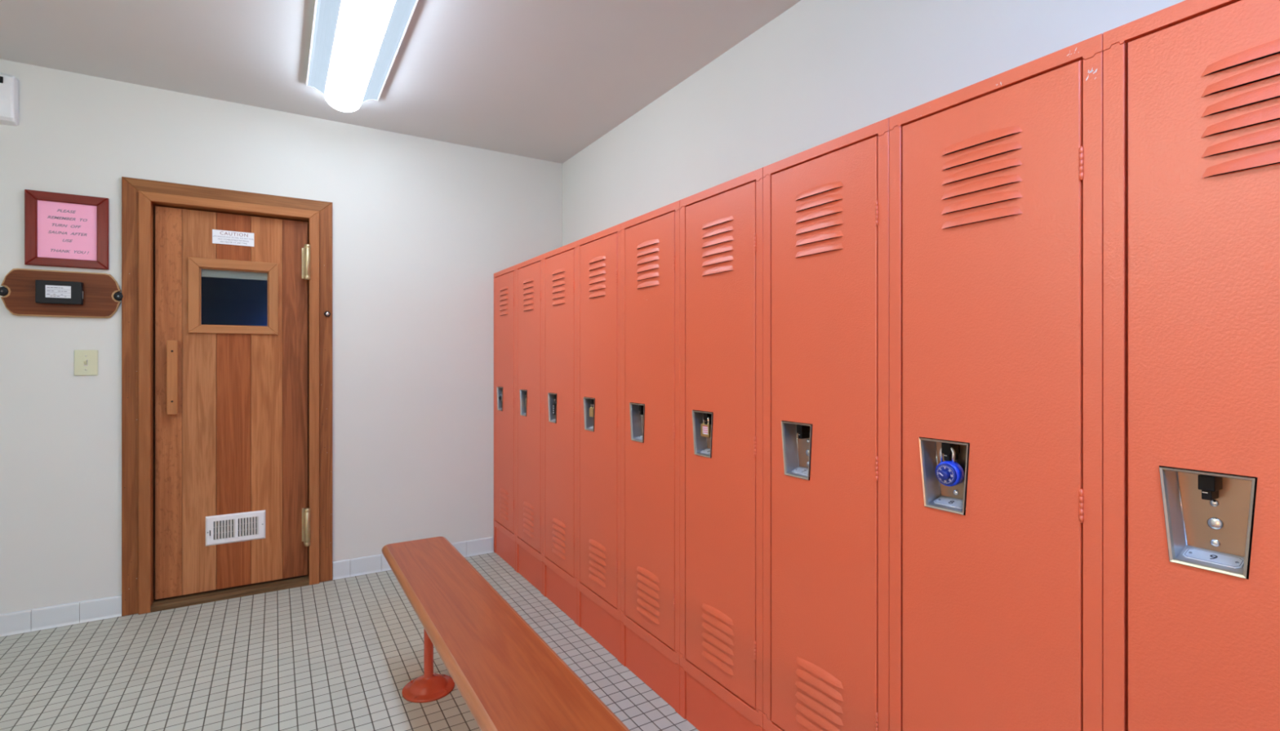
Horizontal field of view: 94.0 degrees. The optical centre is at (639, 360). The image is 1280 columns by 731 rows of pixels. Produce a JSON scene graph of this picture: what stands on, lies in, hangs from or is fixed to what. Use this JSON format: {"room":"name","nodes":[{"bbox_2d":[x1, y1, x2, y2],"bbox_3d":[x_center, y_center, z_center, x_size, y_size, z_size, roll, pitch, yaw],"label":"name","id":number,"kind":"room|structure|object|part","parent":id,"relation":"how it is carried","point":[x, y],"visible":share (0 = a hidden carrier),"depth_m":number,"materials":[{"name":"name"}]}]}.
{"room":"changing room","nodes":[
{"label":"changing room","id":0,"kind":"room"},
{"bbox_2d":[201,276,267,326],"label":"window","id":1,"kind":"structure","parent":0,"point":[224,301],"depth_m":4.37,"materials":[{"name":"black glass"}]},
{"bbox_2d":[0,58,562,613],"bbox_3d":[-1.932,-0.051,2.969,3.501,2.383,0.120,0,0,-31],"label":"wall","id":2,"kind":"structure","parent":0,"point":[423,228],"depth_m":3.10,"materials":[{"name":"paint"}]},
{"bbox_2d":[0,73,18,126],"bbox_3d":[-2.661,-1.075,2.416,0.192,0.199,0.063,0,0,-31],"label":"dispenser box","id":3,"kind":"object","parent":2,"relation":"attached to","point":[9,84],"visible":1,"depth_m":2.44,"materials":[{"name":"white plastic"}]},
{"bbox_2d":[0,595,121,637],"bbox_3d":[-2.806,1.095,2.356,1.166,0.090,0.014,0,0,-31],"label":"baseboard","id":4,"kind":"structure","parent":2,"relation":"attached to","point":[74,613],"depth_m":2.55,"materials":[{"name":"tile"}]},
{"bbox_2d":[0,268,123,318],"bbox_3d":[-2.464,-0.282,2.544,0.402,0.197,0.050,0,0,-31],"label":"wooden plaque","id":5,"kind":"object","parent":2,"relation":"attached to","point":[25,292],"visible":1,"depth_m":2.54,"materials":[{"name":"brown wood"}]},
{"bbox_3d":[-2.627,-0.282,2.460,0.037,0.037,0.023,0,0,-31],"label":"knob","id":6,"kind":"part","parent":5,"relation":"part of","materials":[{"name":"black plastic"}]},
{"bbox_3d":[-2.456,-0.288,2.520,0.079,0.051,0.001,0,0,-31],"label":"label plate","id":7,"kind":"part","parent":5,"relation":"part of","materials":[{"name":"white paper"}]},
{"bbox_3d":[-2.315,-0.282,2.651,0.037,0.037,0.023,0,0,-31],"label":"knob","id":8,"kind":"part","parent":5,"relation":"part of","materials":[{"name":"black plastic"}]},
{"bbox_2d":[24,189,109,270],"bbox_3d":[-2.459,-0.555,2.565,0.265,0.314,0.018,0,0,-31],"label":"picture frame","id":9,"kind":"object","parent":2,"relation":"attached to","point":[64,230],"visible":1,"depth_m":2.56,"materials":[{"name":"brown wood"}]},
{"bbox_2d":[74,350,97,375],"bbox_3d":[-2.409,0.013,2.594,0.078,0.111,0.022,0,0,-31],"label":"light switch","id":10,"kind":"object","parent":2,"relation":"attached to","point":[86,362],"visible":1,"depth_m":2.60,"materials":[{"name":"beige plastic"}]},
{"bbox_2d":[121,177,332,616],"bbox_3d":[-1.976,0.163,2.918,0.835,1.955,0.151,0,0,-31],"label":"door frame","id":11,"kind":"structure","parent":2,"relation":"attached to","point":[131,187],"depth_m":2.73,"materials":[{"name":"brown wood"}]},
{"bbox_2d":[324,311,330,316],"bbox_3d":[-1.607,-0.236,3.067,0.031,0.027,0.014,0,0,-31],"label":"button","id":12,"kind":"object","parent":11,"relation":"attached to","point":[326,313],"visible":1,"depth_m":3.06,"materials":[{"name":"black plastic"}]},
{"bbox_2d":[155,206,310,599],"bbox_3d":[-1.954,0.198,2.892,0.623,1.809,0.119,0,0,-31],"label":"door","id":13,"kind":"structure","parent":2,"relation":"in","point":[232,509],"depth_m":2.89,"materials":[{"name":"brown wood"}]},
{"bbox_3d":[-2.159,0.081,2.758,0.041,0.342,0.042,0,0,-31],"label":"pull handle","id":14,"kind":"part","parent":13,"relation":"part of","materials":[{"name":"brown wood"}]},
{"bbox_3d":[-1.980,-0.423,2.920,0.295,0.052,0.014,0,0,-31],"label":"head rail","id":15,"kind":"part","parent":13,"relation":"part of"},
{"bbox_2d":[205,510,265,546],"bbox_3d":[-1.962,0.816,2.899,0.242,0.140,0.008,0,0,-31],"label":"vent register","id":16,"kind":"object","parent":13,"relation":"attached to","point":[227,527],"depth_m":2.90,"materials":[{"name":"white metal"}]},
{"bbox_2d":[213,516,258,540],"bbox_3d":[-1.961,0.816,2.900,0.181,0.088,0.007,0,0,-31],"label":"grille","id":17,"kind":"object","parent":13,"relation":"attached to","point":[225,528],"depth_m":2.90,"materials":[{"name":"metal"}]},
{"bbox_2d":[332,537,493,580],"bbox_3d":[-1.232,1.095,3.318,0.850,0.090,0.014,0,0,-31],"label":"baseboard","id":18,"kind":"structure","parent":2,"relation":"attached to","point":[348,568],"depth_m":3.20,"materials":[{"name":"tile"}]},
{"bbox_2d":[0,552,699,730],"bbox_3d":[-0.554,1.190,0.716,3.501,0.100,5.401,0,0,-31],"label":"floor","id":19,"kind":"structure","parent":0,"point":[340,655],"depth_m":2.21,"materials":[{"name":"tile"}]},
{"bbox_2d":[151,573,309,613],"bbox_3d":[-1.978,1.127,2.918,0.625,0.027,0.148,0,0,-31],"label":"threshold","id":20,"kind":"object","parent":19,"relation":"on","point":[159,605],"visible":0.8,"depth_m":2.86,"materials":[{"name":"brown wood"}]},
{"bbox_2d":[493,265,515,571],"bbox_3d":[-0.585,0.314,3.495,0.448,1.653,0.381,0,0,-31],"label":"locker","id":21,"kind":"object","parent":19,"relation":"on","point":[504,281],"visible":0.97,"depth_m":3.36,"materials":[{"name":"metal"}]},
{"bbox_2d":[498,391,502,401],"bbox_3d":[-0.803,0.205,3.457,0.026,0.074,0.044,0,0,-31],"label":"padlock","id":22,"kind":"object","parent":21,"relation":"hanging from","point":[500,395],"visible":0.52,"depth_m":3.45,"materials":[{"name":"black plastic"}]},
{"bbox_3d":[-0.763,1.060,3.386,0.016,0.159,0.381,0,0,-31],"label":"panel","id":23,"kind":"part","parent":21,"relation":"part of","materials":[{"name":"metal"}]},
{"bbox_2d":[382,536,630,730],"bbox_3d":[-0.097,0.914,1.029,0.236,0.452,2.958,0,0,-31],"label":"bench","id":24,"kind":"object","parent":19,"relation":"on","point":[508,678],"visible":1,"depth_m":1.44,"materials":[{"name":"wood"}]},
{"bbox_3d":[-0.732,0.930,2.069,0.172,0.420,0.172,0,0,-31],"label":"post","id":25,"kind":"part","parent":24,"relation":"part of","materials":[{"name":"metal"}]},
{"bbox_2d":[515,254,542,595],"bbox_3d":[-0.386,0.314,3.168,0.448,1.653,0.381,0,0,-31],"label":"locker","id":26,"kind":"object","parent":19,"relation":"on","point":[529,273],"visible":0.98,"depth_m":3.04,"materials":[{"name":"metal"}]},
{"bbox_3d":[-0.564,1.060,3.060,0.016,0.159,0.381,0,0,-31],"label":"panel","id":27,"kind":"part","parent":26,"relation":"part of","materials":[{"name":"metal"}]},
{"bbox_2d":[542,240,577,624],"bbox_3d":[-0.187,0.314,2.842,0.448,1.653,0.381,0,0,-31],"label":"locker","id":28,"kind":"object","parent":19,"relation":"on","point":[559,264],"visible":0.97,"depth_m":2.71,"materials":[{"name":"metal"}]},
{"bbox_2d":[552,399,555,414],"bbox_3d":[-0.398,0.213,2.804,0.019,0.089,0.026,0,0,-31],"label":"padlock","id":29,"kind":"object","parent":28,"relation":"hanging from","point":[554,404],"visible":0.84,"depth_m":2.80,"materials":[{"name":"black metal"}]},
{"bbox_3d":[-0.364,1.060,2.734,0.016,0.159,0.381,0,0,-31],"label":"panel","id":30,"kind":"part","parent":28,"relation":"part of","materials":[{"name":"metal"}]},
{"bbox_2d":[577,223,621,663],"bbox_3d":[0.013,0.314,2.516,0.448,1.653,0.381,0,0,-31],"label":"locker","id":31,"kind":"object","parent":19,"relation":"on","point":[598,254],"visible":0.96,"depth_m":2.38,"materials":[{"name":"metal"}]},
{"bbox_2d":[589,404,594,417],"bbox_3d":[-0.198,0.202,2.476,0.014,0.068,0.033,0,0,-31],"label":"padlock","id":32,"kind":"object","parent":31,"relation":"hanging from","point":[591,410],"visible":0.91,"depth_m":2.47,"materials":[{"name":"gold metal"}]},
{"bbox_3d":[-0.165,1.060,2.408,0.016,0.159,0.381,0,0,-31],"label":"panel","id":33,"kind":"part","parent":31,"relation":"part of","materials":[{"name":"metal"}]},
{"bbox_2d":[621,200,679,715],"bbox_3d":[0.212,0.314,2.190,0.448,1.653,0.381,0,0,-31],"label":"locker","id":34,"kind":"object","parent":19,"relation":"on","point":[650,241],"visible":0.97,"depth_m":2.06,"materials":[{"name":"metal"}]},
{"bbox_3d":[0.034,1.060,2.082,0.016,0.159,0.381,0,0,-31],"label":"panel","id":35,"kind":"part","parent":34,"relation":"part of","materials":[{"name":"metal"}]},
{"bbox_2d":[680,167,763,730],"bbox_3d":[0.411,0.314,1.864,0.448,1.653,0.381,0,0,-31],"label":"locker","id":36,"kind":"object","parent":19,"relation":"on","point":[722,225],"visible":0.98,"depth_m":1.74,"materials":[{"name":"metal"}]},
{"bbox_3d":[0.211,0.279,1.821,0.028,0.009,0.062,0,0,-31],"label":"number plate","id":37,"kind":"part","parent":36,"relation":"part of","materials":[{"name":"silver metal"}]},
{"bbox_2d":[700,417,711,437],"bbox_3d":[0.202,0.202,1.822,0.015,0.067,0.040,0,0,-31],"label":"padlock","id":38,"kind":"object","parent":36,"relation":"hanging from","point":[705,429],"visible":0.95,"depth_m":1.81,"materials":[{"name":"gold metal"}]},
{"bbox_3d":[0.234,1.060,1.756,0.016,0.159,0.381,0,0,-31],"label":"panel","id":39,"kind":"part","parent":36,"relation":"part of","materials":[{"name":"metal"}]},
{"bbox_2d":[763,117,888,730],"bbox_3d":[0.611,0.314,1.538,0.448,1.653,0.381,0,0,-31],"label":"locker","id":40,"kind":"object","parent":19,"relation":"on","point":[826,205],"visible":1,"depth_m":1.40,"materials":[{"name":"metal"}]},
{"bbox_3d":[0.410,0.279,1.494,0.028,0.009,0.062,0,0,-31],"label":"number plate","id":41,"kind":"part","parent":40,"relation":"part of","materials":[{"name":"silver metal"}]},
{"bbox_2d":[888,33,1103,730],"bbox_3d":[0.810,0.314,1.212,0.448,1.653,0.381,0,0,-31],"label":"locker","id":42,"kind":"object","parent":19,"relation":"on","point":[996,182],"visible":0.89,"depth_m":1.07,"materials":[{"name":"metal"}]},
{"bbox_3d":[0.610,0.279,1.168,0.028,0.009,0.062,0,0,-31],"label":"number plate","id":43,"kind":"part","parent":42,"relation":"part of","materials":[{"name":"silver metal"}]},
{"bbox_2d":[935,447,964,486],"bbox_3d":[0.600,0.207,1.163,0.036,0.080,0.049,0,0,-31],"label":"padlock","id":44,"kind":"object","parent":42,"relation":"hanging from","point":[948,473],"visible":1,"depth_m":1.15,"materials":[{"name":"blue metal"}]},
{"bbox_2d":[1102,0,1279,730],"bbox_3d":[1.009,0.314,0.886,0.448,1.653,0.381,0,0,-31],"label":"locker","id":45,"kind":"object","parent":19,"relation":"on","point":[1191,88],"visible":1,"depth_m":0.85,"materials":[{"name":"metal"}]},
{"bbox_3d":[0.809,0.279,0.842,0.028,0.009,0.062,0,0,-31],"label":"number plate","id":46,"kind":"part","parent":45,"relation":"part of","materials":[{"name":"silver metal"}]},
{"bbox_2d":[0,0,801,164],"bbox_3d":[-0.554,-1.293,0.716,3.501,0.100,5.401,0,0,-31],"label":"ceiling","id":47,"kind":"structure","parent":0,"point":[545,80],"depth_m":2.43,"materials":[{"name":"paint"}]},
{"bbox_2d":[306,0,418,111],"bbox_3d":[-1.045,-1.192,2.221,0.300,0.102,1.228,0,0,-31],"label":"ceiling light","id":48,"kind":"object","parent":47,"relation":"attached to","point":[354,46],"visible":1,"depth_m":2.26,"materials":[{"name":"white plastic"}]},
{"bbox_2d":[324,0,395,111],"bbox_3d":[-1.045,-1.171,2.221,0.151,0.060,1.220,0,0,-31],"label":"diffuser","id":49,"kind":"object","parent":48,"relation":"attached to","point":[364,26],"depth_m":2.23,"materials":[{"name":"white plastic"}]},
{"bbox_2d":[562,0,1185,246],"bbox_3d":[0.902,-0.051,1.595,0.100,2.383,5.181,0,0,-31],"label":"wall","id":50,"kind":"structure","parent":0,"point":[820,72],"depth_m":2.04,"materials":[{"name":"paint"}]}
]}

